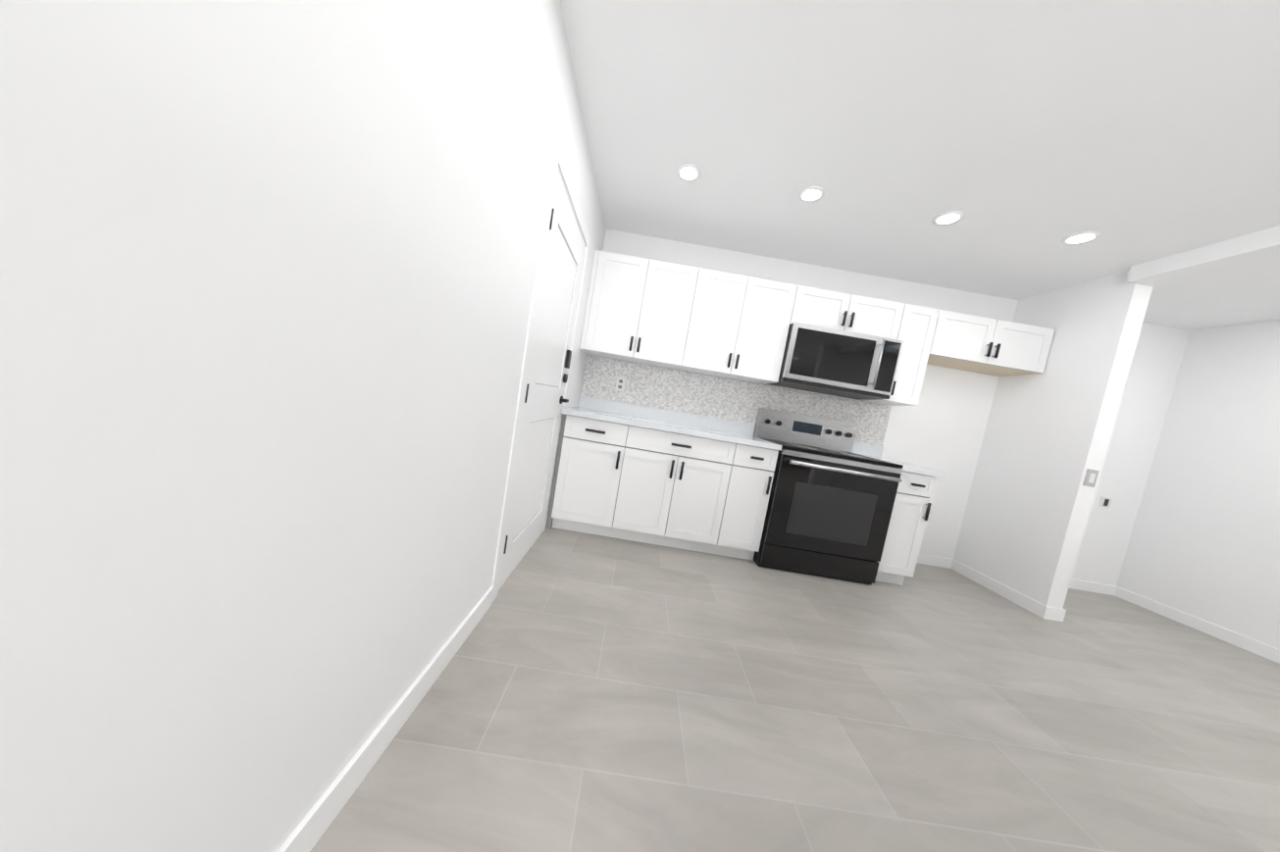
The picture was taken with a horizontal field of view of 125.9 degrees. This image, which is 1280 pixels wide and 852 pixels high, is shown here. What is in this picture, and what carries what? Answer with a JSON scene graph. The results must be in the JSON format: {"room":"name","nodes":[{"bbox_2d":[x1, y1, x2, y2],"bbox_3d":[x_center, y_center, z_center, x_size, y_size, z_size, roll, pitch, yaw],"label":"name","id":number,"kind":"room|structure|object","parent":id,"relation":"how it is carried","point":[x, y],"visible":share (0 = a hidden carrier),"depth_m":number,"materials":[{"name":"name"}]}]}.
{"room":"kitchen","nodes":[
{"label":"kitchen","id":0,"kind":"room"},
{"bbox_2d":[0,0,606,851],"bbox_3d":[-0.568,-0.245,-0.394,0.120,2.470,6.880,10,4,-1],"label":"wall","id":1,"kind":"structure","parent":0,"point":[267,273],"depth_m":0.46,"materials":[{"name":"paint"}]},
{"bbox_2d":[498,169,585,590],"bbox_3d":[-0.528,-0.194,1.925,0.105,2.022,0.775,10,4,-1],"label":"door","id":2,"kind":"structure","parent":1,"relation":"in","point":[550,362],"depth_m":1.85,"materials":[{"name":"paint"}]},
{"bbox_2d":[498,531,543,591],"bbox_3d":[2.810,1.612,-0.261,7.400,0.080,6.880,10,4,-1],"label":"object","id":3,"kind":"structure","parent":0,"point":[521,560],"depth_m":1.96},
{"bbox_2d":[310,527,1279,851],"bbox_3d":[1.860,1.284,1.356,5.210,0.004,3.370,10,4,-1],"label":"floor","id":4,"kind":"structure","parent":0,"point":[588,692],"depth_m":1.22,"materials":[{"name":"grey tile"}]},
{"bbox_2d":[545,414,639,538],"bbox_3d":[-0.360,0.362,2.675,0.546,0.876,0.607,10,4,-1],"label":"base cabinet","id":5,"kind":"object","parent":4,"relation":"on","point":[592,475],"depth_m":2.38,"materials":[{"name":"white wood"}]},
{"bbox_2d":[619,426,745,556],"bbox_3d":[0.236,0.463,2.681,0.906,0.876,0.607,10,4,-1],"label":"base cabinet","id":6,"kind":"object","parent":4,"relation":"on","point":[662,478],"depth_m":2.38,"materials":[{"name":"white wood"}]},
{"bbox_2d":[561,407,780,450],"bbox_3d":[0.228,0.000,2.631,1.584,0.039,0.635,10,4,-1],"label":"countertop","id":7,"kind":"structure","parent":6,"relation":"on","point":[581,412],"depth_m":2.32,"materials":[{"name":"white stone"}]},
{"bbox_2d":[725,446,778,561],"bbox_3d":[0.747,0.549,2.686,0.372,0.876,0.607,10,4,-1],"label":"base cabinet","id":8,"kind":"object","parent":4,"relation":"on","point":[757,475],"depth_m":2.39,"materials":[{"name":"white wood"}]},
{"bbox_2d":[753,408,903,585],"bbox_3d":[1.385,0.510,2.619,0.858,1.175,0.712,10,4,-1],"label":"range","id":9,"kind":"object","parent":4,"relation":"on","point":[831,502],"visible":1,"depth_m":2.34,"materials":[{"name":"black metal"}]},
{"bbox_2d":[851,441,944,585],"bbox_3d":[1.952,0.683,2.674,0.312,1.015,0.644,10,4,-1],"label":"base cabinet","id":10,"kind":"object","parent":4,"relation":"on","point":[910,512],"visible":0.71,"depth_m":2.40,"materials":[{"name":"white wood"}]},
{"bbox_2d":[580,228,1190,586],"bbox_3d":[2.130,-0.053,3.003,5.330,2.470,0.120,10,4,-1],"label":"wall","id":11,"kind":"structure","parent":0,"point":[941,426],"depth_m":2.93,"materials":[{"name":"paint"}]},
{"bbox_2d":[579,250,709,371],"bbox_3d":[0.023,-0.928,2.715,0.875,0.758,0.327,10,4,-1],"label":"upper cabinet","id":12,"kind":"object","parent":11,"relation":"attached to","point":[686,318],"depth_m":2.56,"materials":[{"name":"white wood"}]},
{"bbox_2d":[578,396,753,434],"bbox_3d":[0.240,-0.092,2.931,1.584,0.099,0.022,10,4,-1],"label":"backsplash","id":13,"kind":"structure","parent":11,"relation":"attached to","point":[596,404],"depth_m":2.92,"materials":[{"name":"white stone"}]},
{"bbox_2d":[580,354,891,446],"bbox_3d":[0.853,-0.183,2.932,2.763,0.454,0.007,10,4,-1],"label":"backsplash","id":14,"kind":"structure","parent":11,"relation":"attached to","point":[693,393],"depth_m":2.92,"materials":[{"name":"tile"}]},
{"bbox_2d":[614,376,625,391],"bbox_3d":[-0.173,-0.373,2.913,0.075,0.118,0.008,10,4,-1],"label":"outlet","id":15,"kind":"object","parent":14,"relation":"attached to","point":[620,384],"visible":1,"depth_m":2.91,"materials":[{"name":"white plastic"}]},
{"bbox_2d":[689,269,799,384],"bbox_3d":[0.749,-0.806,2.722,0.838,0.758,0.327,10,4,-1],"label":"upper cabinet","id":16,"kind":"object","parent":11,"relation":"attached to","point":[742,332],"depth_m":2.56,"materials":[{"name":"white wood"}]},
{"bbox_2d":[791,285,909,340],"bbox_3d":[1.620,-0.892,2.712,0.851,0.298,0.327,10,4,-1],"label":"upper cabinet","id":17,"kind":"object","parent":11,"relation":"attached to","point":[818,307],"depth_m":2.55,"materials":[{"name":"white wood"}]},
{"bbox_2d":[766,322,903,399],"bbox_3d":[1.557,-0.513,2.682,0.843,0.450,0.445,10,4,-1],"label":"microwave","id":18,"kind":"object","parent":17,"relation":"attached to","point":[837,363],"visible":0.98,"depth_m":2.51,"materials":[{"name":"silver metal"}]},
{"bbox_2d":[856,304,944,406],"bbox_3d":[2.138,-0.572,2.735,0.278,0.758,0.327,10,4,-1],"label":"upper cabinet","id":19,"kind":"object","parent":11,"relation":"attached to","point":[922,324],"depth_m":2.58,"materials":[{"name":"white wood"}]},
{"bbox_2d":[928,310,1054,376],"bbox_3d":[2.763,-0.677,2.725,0.918,0.343,0.327,10,4,-1],"label":"upper cabinet","id":20,"kind":"object","parent":11,"relation":"attached to","point":[964,341],"depth_m":2.57,"materials":[{"name":"white wood"}]},
{"bbox_2d":[1099,497,1112,508],"bbox_3d":[4.260,0.700,2.989,0.090,0.090,0.010,10,4,-1],"label":"outlet","id":21,"kind":"object","parent":11,"relation":"attached to","point":[1105,502],"visible":1,"depth_m":2.99,"materials":[{"name":"black plastic"}]},
{"bbox_2d":[559,0,1279,330],"bbox_3d":[3.235,-0.905,-0.456,7.400,0.100,6.880,10,4,-1],"label":"ceiling","id":22,"kind":"structure","parent":0,"point":[1026,137],"depth_m":1.48,"materials":[{"name":"paint"}]},
{"bbox_2d":[676,163,700,181],"bbox_3d":[0.295,-1.535,1.982,0.144,0.008,0.144,10,4,-1],"label":"recessed light","id":23,"kind":"object","parent":22,"relation":"in","point":[689,172],"visible":1,"depth_m":1.97,"materials":[{"name":"paint"}]},
{"bbox_2d":[798,186,824,202],"bbox_3d":[1.044,-1.409,1.989,0.144,0.008,0.144,10,4,-1],"label":"recessed light","id":24,"kind":"object","parent":22,"relation":"in","point":[811,193],"visible":1,"depth_m":1.98,"materials":[{"name":"paint"}]},
{"bbox_2d":[932,210,964,225],"bbox_3d":[1.882,-1.268,1.997,0.144,0.008,0.144,10,4,-1],"label":"recessed light","id":25,"kind":"object","parent":22,"relation":"in","point":[948,218],"visible":1,"depth_m":1.99,"materials":[{"name":"paint"}]},
{"bbox_2d":[1061,231,1100,244],"bbox_3d":[2.661,-1.135,1.975,0.144,0.008,0.144,10,4,-1],"label":"recessed light","id":26,"kind":"object","parent":22,"relation":"in","point":[1081,237],"visible":1,"depth_m":1.97,"materials":[{"name":"paint"}]},
{"bbox_2d":[953,270,1152,609],"bbox_3d":[3.159,0.152,2.604,0.120,2.470,0.700,10,4,-1],"label":"wall","id":27,"kind":"structure","parent":0,"point":[1047,438],"depth_m":2.46,"materials":[{"name":"paint"}]},
{"bbox_2d":[1082,468,1099,487],"bbox_3d":[3.127,0.361,2.264,0.075,0.118,0.010,10,4,-1],"label":"light switch","id":28,"kind":"object","parent":27,"relation":"attached to","point":[1091,477],"visible":1,"depth_m":2.26,"materials":[{"name":"white plastic"}]},
{"bbox_2d":[1116,319,1279,650],"bbox_3d":[4.693,0.511,1.318,0.120,2.470,3.310,10,4,-1],"label":"wall","id":29,"kind":"structure","parent":0,"point":[1203,544],"depth_m":2.62,"materials":[{"name":"paint"}]},
{"bbox_2d":[276,130,1279,851],"bbox_3d":[2.993,0.530,-0.405,7.400,2.130,6.760,10,4,-1],"label":"baseboard","id":30,"kind":"structure","parent":29,"relation":"attached to","point":[308,833],"depth_m":1.46,"materials":[{"name":"paint"}]},
{"bbox_2d":[1126,225,1279,286],"bbox_3d":[3.321,-0.891,0.864,0.180,0.100,2.610,10,4,-1],"label":"header beam","id":31,"kind":"structure","parent":0,"point":[1260,246],"depth_m":1.87,"materials":[{"name":"paint"}]}
]}

